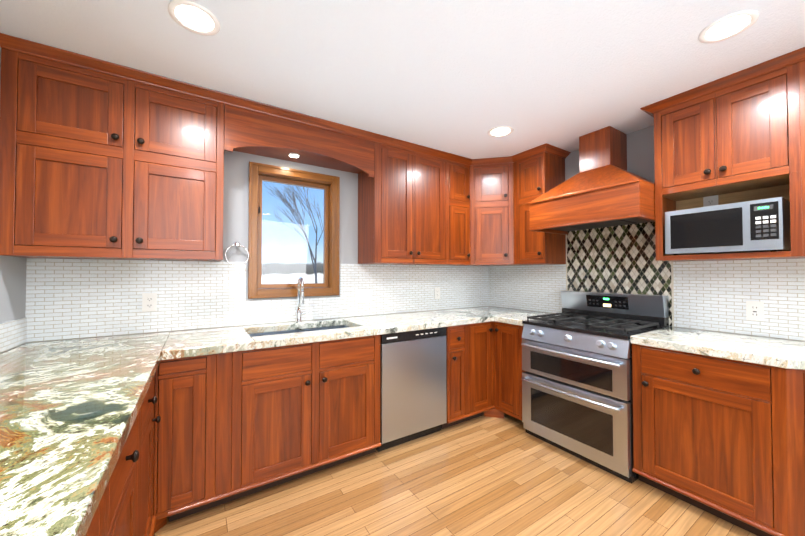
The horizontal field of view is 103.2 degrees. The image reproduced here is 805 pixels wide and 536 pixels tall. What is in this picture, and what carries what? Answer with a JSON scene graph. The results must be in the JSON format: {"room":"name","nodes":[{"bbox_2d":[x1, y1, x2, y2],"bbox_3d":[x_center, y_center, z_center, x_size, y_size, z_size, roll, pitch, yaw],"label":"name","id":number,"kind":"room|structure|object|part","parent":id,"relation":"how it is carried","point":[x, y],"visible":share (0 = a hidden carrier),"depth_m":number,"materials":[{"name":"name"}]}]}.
{"room":"kitchen","nodes":[
{"label":"kitchen","id":0,"kind":"room"},
{"bbox_2d":[0,47,26,353],"bbox_3d":[-0.815,0.081,-0.344,0.120,2.440,5.000,1,-1,-33],"label":"wall","id":1,"kind":"structure","parent":0,"point":[12,288],"depth_m":1.66,"materials":[{"name":"grey paint"}]},
{"bbox_2d":[0,258,31,352],"bbox_3d":[-1.131,0.154,0.265,0.006,0.472,3.570,1,-1,-33],"label":"tile backsplash","id":2,"kind":"structure","parent":1,"relation":"attached to","point":[14,333],"depth_m":1.74,"materials":[{"name":"tile"}]},
{"bbox_2d":[25,151,488,472],"bbox_3d":[-2.015,0.121,1.945,7.432,2.440,0.150,1,-1,-33],"label":"wall","id":3,"kind":"structure","parent":0,"point":[236,199],"depth_m":2.40,"materials":[{"name":"grey paint"}]},
{"bbox_2d":[0,48,223,260],"bbox_3d":[-1.617,-0.557,1.906,0.941,1.005,0.357,1,-1,-33],"label":"cabinet block","id":4,"kind":"object","parent":3,"relation":"attached to","point":[95,165],"visible":1,"depth_m":1.73,"materials":[{"name":"brown wood"}]},
{"bbox_2d":[225,242,248,265],"bbox_3d":[-1.212,-0.103,2.334,0.159,0.182,0.066,1,-1,-33],"label":"towel ring","id":5,"kind":"object","parent":3,"relation":"attached to","point":[236,245],"visible":1,"depth_m":2.32,"materials":[{"name":"silver metal"}]},
{"bbox_2d":[32,258,487,341],"bbox_3d":[-0.541,0.198,2.795,3.730,0.472,0.007,1,-1,-33],"label":"tile backsplash","id":6,"kind":"structure","parent":3,"relation":"attached to","point":[75,298],"depth_m":2.21,"materials":[{"name":"tile"}]},
{"bbox_2d":[142,293,156,311],"bbox_3d":[-1.647,0.223,2.077,0.074,0.120,0.008,1,-1,-33],"label":"electrical outlet","id":7,"kind":"object","parent":6,"relation":"attached to","point":[149,302],"visible":1,"depth_m":2.07,"materials":[{"name":"white plastic"}]},
{"bbox_2d":[434,287,439,298],"bbox_3d":[0.368,0.266,3.368,0.074,0.120,0.008,1,-1,-33],"label":"electrical outlet","id":8,"kind":"object","parent":6,"relation":"attached to","point":[436,292],"visible":1,"depth_m":3.37,"materials":[{"name":"white plastic"}]},
{"bbox_2d":[248,161,339,298],"bbox_3d":[-0.895,-0.282,2.653,0.717,1.032,0.170,1,-1,-33],"label":"window","id":9,"kind":"structure","parent":3,"relation":"in","point":[255,168],"depth_m":2.61,"materials":[{"name":"brown wood"}]},
{"bbox_3d":[-0.901,-0.282,2.663,0.604,0.920,0.145,1,-1,-33],"label":"window jamb and sash","id":10,"kind":"part","parent":9,"relation":"part of","materials":[{"name":"brown wood"}]},
{"bbox_2d":[224,104,373,177],"bbox_3d":[-0.773,-0.900,2.472,1.080,0.300,0.326,1,-1,-33],"label":"valance","id":11,"kind":"object","parent":3,"relation":"attached to","point":[254,132],"visible":0.98,"depth_m":2.33,"materials":[{"name":"brown wood"}]},
{"bbox_2d":[288,153,299,157],"bbox_3d":[-0.827,-0.859,2.433,0.080,0.012,0.080,1,-1,-33],"label":"puck light","id":12,"kind":"object","parent":11,"relation":"attached to","point":[294,155],"visible":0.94,"depth_m":2.42,"materials":[{"name":"white"}]},
{"bbox_2d":[358,142,469,264],"bbox_3d":[0.146,-0.538,3.037,1.081,1.005,0.357,1,-1,-33],"label":"upper cabinet","id":13,"kind":"object","parent":3,"relation":"attached to","point":[413,208],"visible":1,"depth_m":2.84,"materials":[{"name":"brown wood"}]},
{"bbox_2d":[451,163,514,265],"bbox_3d":[0.933,-0.532,3.387,0.618,1.005,0.618,1,-1,-33],"label":"upper cabinet","id":14,"kind":"object","parent":3,"relation":"attached to","point":[491,214],"visible":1,"depth_m":3.17,"materials":[{"name":"brown wood"}]},
{"bbox_2d":[0,33,570,165],"bbox_3d":[-0.182,-1.070,2.256,3.726,0.044,0.682,1,-1,-33],"label":"crown molding","id":15,"kind":"structure","parent":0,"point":[17,44],"depth_m":2.02,"materials":[{"name":"brown wood"}]},
{"bbox_2d":[0,0,804,158],"bbox_3d":[-0.625,-1.161,-0.201,7.432,0.050,5.300,1,-1,-33],"label":"ceiling","id":16,"kind":"structure","parent":0,"point":[462,78],"depth_m":1.64,"materials":[{"name":"white paint"}]},
{"bbox_2d":[168,0,219,35],"bbox_3d":[-0.920,-1.104,1.415,0.196,0.007,0.196,1,-1,-33],"label":"recessed light","id":17,"kind":"object","parent":16,"relation":"in","point":[193,17],"visible":1,"depth_m":1.41,"materials":[{"name":"white"}]},
{"bbox_2d":[488,126,512,136],"bbox_3d":[0.781,-1.085,2.541,0.196,0.007,0.196,1,-1,-33],"label":"recessed light","id":18,"kind":"object","parent":16,"relation":"in","point":[500,131],"visible":1,"depth_m":2.53,"materials":[{"name":"white"}]},
{"bbox_2d":[698,10,758,42],"bbox_3d":[1.494,-1.103,1.466,0.196,0.007,0.196,1,-1,-33],"label":"recessed light","id":19,"kind":"object","parent":16,"relation":"in","point":[728,26],"visible":1,"depth_m":1.46,"materials":[{"name":"white"}]},
{"bbox_2d":[153,413,756,535],"bbox_3d":[-0.625,1.328,-0.244,7.432,0.050,5.300,1,-1,-33],"label":"floor","id":20,"kind":"structure","parent":0,"point":[506,475],"depth_m":1.84,"materials":[{"name":"beige wood"}]},
{"bbox_2d":[85,375,160,535],"bbox_3d":[-0.794,0.878,0.345,0.657,0.870,2.580,1,-1,-33],"label":"base cabinet","id":21,"kind":"object","parent":20,"relation":"on","point":[125,507],"visible":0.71,"depth_m":1.08,"materials":[{"name":"brown wood"}]},
{"bbox_2d":[0,346,167,535],"bbox_3d":[-0.703,0.415,0.210,0.657,0.048,2.820,1,-1,-33],"label":"countertop","id":22,"kind":"structure","parent":21,"relation":"on","point":[69,409],"depth_m":0.79,"materials":[{"name":"multicoloured stone"}]},
{"bbox_2d":[153,325,380,532],"bbox_3d":[-0.883,0.910,2.162,1.353,0.870,0.677,1,-1,-33],"label":"base cabinet","id":23,"kind":"object","parent":20,"relation":"on","point":[230,426],"visible":0.77,"depth_m":1.85,"materials":[{"name":"brown wood"}]},
{"bbox_2d":[160,331,171,341],"bbox_3d":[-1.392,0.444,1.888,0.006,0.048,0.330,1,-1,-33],"label":"countertop","id":24,"kind":"structure","parent":23,"relation":"on","point":[167,335],"depth_m":1.93,"materials":[{"name":"white stone"}]},
{"bbox_2d":[0,306,519,361],"bbox_3d":[-0.363,0.455,2.511,3.714,0.048,0.652,1,-1,-33],"label":"countertop","id":25,"kind":"structure","parent":23,"relation":"on","point":[198,342],"depth_m":1.99,"materials":[{"name":"white stone"}]},
{"bbox_2d":[249,325,347,336],"bbox_3d":[-0.708,0.569,2.315,0.784,0.185,0.399,1,-1,-33],"label":"double-bowl sink","id":26,"kind":"object","parent":25,"relation":"in","point":[293,331],"visible":0.15,"depth_m":2.46,"materials":[{"name":"silver metal"}]},
{"bbox_2d":[295,277,310,322],"bbox_3d":[-0.769,0.250,2.518,0.127,0.360,0.141,1,-1,-33],"label":"gooseneck faucet","id":27,"kind":"object","parent":25,"relation":"on","point":[300,297],"visible":1,"depth_m":2.52,"materials":[{"name":"silver metal"}]},
{"bbox_2d":[376,327,446,451],"bbox_3d":[-0.050,0.920,2.699,0.605,0.868,0.584,1,-1,-33],"label":"stainless steel dishwasher","id":28,"kind":"object","parent":20,"relation":"on","point":[413,400],"visible":0.79,"depth_m":2.44,"materials":[{"name":"grey metal"}]},
{"bbox_2d":[441,321,524,428],"bbox_3d":[0.788,0.925,3.066,1.180,0.870,0.958,1,-1,-33],"label":"base cabinet","id":29,"kind":"object","parent":20,"relation":"on","point":[484,370],"visible":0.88,"depth_m":2.78,"materials":[{"name":"brown wood"}]},
{"bbox_2d":[492,310,557,325],"bbox_3d":[1.187,0.462,2.929,0.654,0.048,0.281,1,-1,-33],"label":"countertop","id":30,"kind":"structure","parent":29,"relation":"on","point":[515,319],"depth_m":2.87,"materials":[{"name":"white stone"}]},
{"bbox_2d":[521,291,668,483],"bbox_3d":[1.438,0.777,2.455,0.732,1.145,0.766,1,-1,-33],"label":"range","id":31,"kind":"object","parent":20,"relation":"on","point":[577,389],"visible":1,"depth_m":2.28,"materials":[{"name":"silver metal"}]},
{"bbox_2d":[632,344,804,535],"bbox_3d":[1.961,0.902,1.721,0.657,0.870,1.016,1,-1,-33],"label":"base cabinet","id":32,"kind":"object","parent":20,"relation":"on","point":[723,438],"visible":0.9,"depth_m":1.65,"materials":[{"name":"brown wood"}]},
{"bbox_2d":[630,327,804,369],"bbox_3d":[1.968,0.441,1.719,0.646,0.048,1.043,1,-1,-33],"label":"countertop","id":33,"kind":"structure","parent":32,"relation":"on","point":[781,353],"depth_m":1.74,"materials":[{"name":"white stone"}]},
{"bbox_2d":[488,125,804,341],"bbox_3d":[2.480,0.116,1.680,0.150,2.440,5.150,1,-1,-33],"label":"wall","id":34,"kind":"structure","parent":0,"point":[640,153],"depth_m":2.52,"materials":[{"name":"grey paint"}]},
{"bbox_2d":[513,152,565,264],"bbox_3d":[1.300,-0.537,3.055,0.357,1.005,0.331,1,-1,-33],"label":"upper cabinet","id":35,"kind":"object","parent":34,"relation":"attached to","point":[537,175],"visible":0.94,"depth_m":2.96,"materials":[{"name":"brown wood"}]},
{"bbox_2d":[528,126,654,234],"bbox_3d":[1.522,-0.703,2.523,0.562,0.766,0.804,1,-1,-33],"label":"wood range hood","id":36,"kind":"object","parent":34,"relation":"attached to","point":[603,187],"visible":0.92,"depth_m":2.43,"materials":[{"name":"brown wood"}]},
{"bbox_2d":[488,222,804,340],"bbox_3d":[2.003,-0.044,2.279,0.009,0.939,3.570,1,-1,-33],"label":"tile backsplash","id":37,"kind":"structure","parent":34,"relation":"attached to","point":[703,295],"depth_m":2.35,"materials":[{"name":"tile"}]},
{"bbox_2d":[746,301,763,320],"bbox_3d":[2.185,0.267,1.977,0.008,0.120,0.074,1,-1,-33],"label":"outlet","id":38,"kind":"object","parent":37,"relation":"attached to","point":[754,310],"visible":1,"depth_m":1.98,"materials":[{"name":"white plastic"}]},
{"bbox_2d":[640,47,804,116],"bbox_3d":[2.113,-1.078,1.777,0.381,0.044,1.208,1,-1,-33],"label":"crown molding","id":39,"kind":"structure","parent":34,"relation":"attached to","point":[779,62],"depth_m":1.83,"materials":[{"name":"brown wood"}]},
{"bbox_2d":[654,60,804,260],"bbox_3d":[2.124,-0.560,1.775,0.356,1.005,1.095,1,-1,-33],"label":"upper cabinet","id":40,"kind":"object","parent":34,"relation":"attached to","point":[744,141],"visible":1,"depth_m":1.85,"materials":[{"name":"brown wood"}]},
{"bbox_2d":[703,195,717,206],"bbox_3d":[2.078,-0.425,2.150,0.008,0.120,0.074,1,-1,-33],"label":"outlet","id":41,"kind":"object","parent":40,"relation":"attached to","point":[710,200],"visible":0.48,"depth_m":2.15,"materials":[{"name":"white plastic"}]},
{"bbox_2d":[665,197,790,254],"bbox_3d":[1.982,-0.227,1.963,0.306,0.285,0.500,1,-1,-33],"label":"microwave oven","id":42,"kind":"object","parent":40,"relation":"in","point":[761,225],"visible":0.85,"depth_m":1.83,"materials":[{"name":"silver metal"}]},
{"label":"outside","id":43,"kind":"structure","parent":0,"visible":0},
{"bbox_2d":[261,181,323,283],"bbox_3d":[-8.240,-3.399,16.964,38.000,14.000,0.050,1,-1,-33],"label":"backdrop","id":44,"kind":"structure","parent":43,"point":[298,250],"depth_m":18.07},
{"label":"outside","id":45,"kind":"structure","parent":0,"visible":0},
{"bbox_2d":[262,181,323,282],"bbox_3d":[-4.684,-1.423,14.615,3.341,7.171,1.700,1,-1,-33],"label":"tree","id":46,"kind":"object","parent":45,"point":[297,215],"depth_m":14.60,"materials":[{"name":"grey plant"}]}
]}

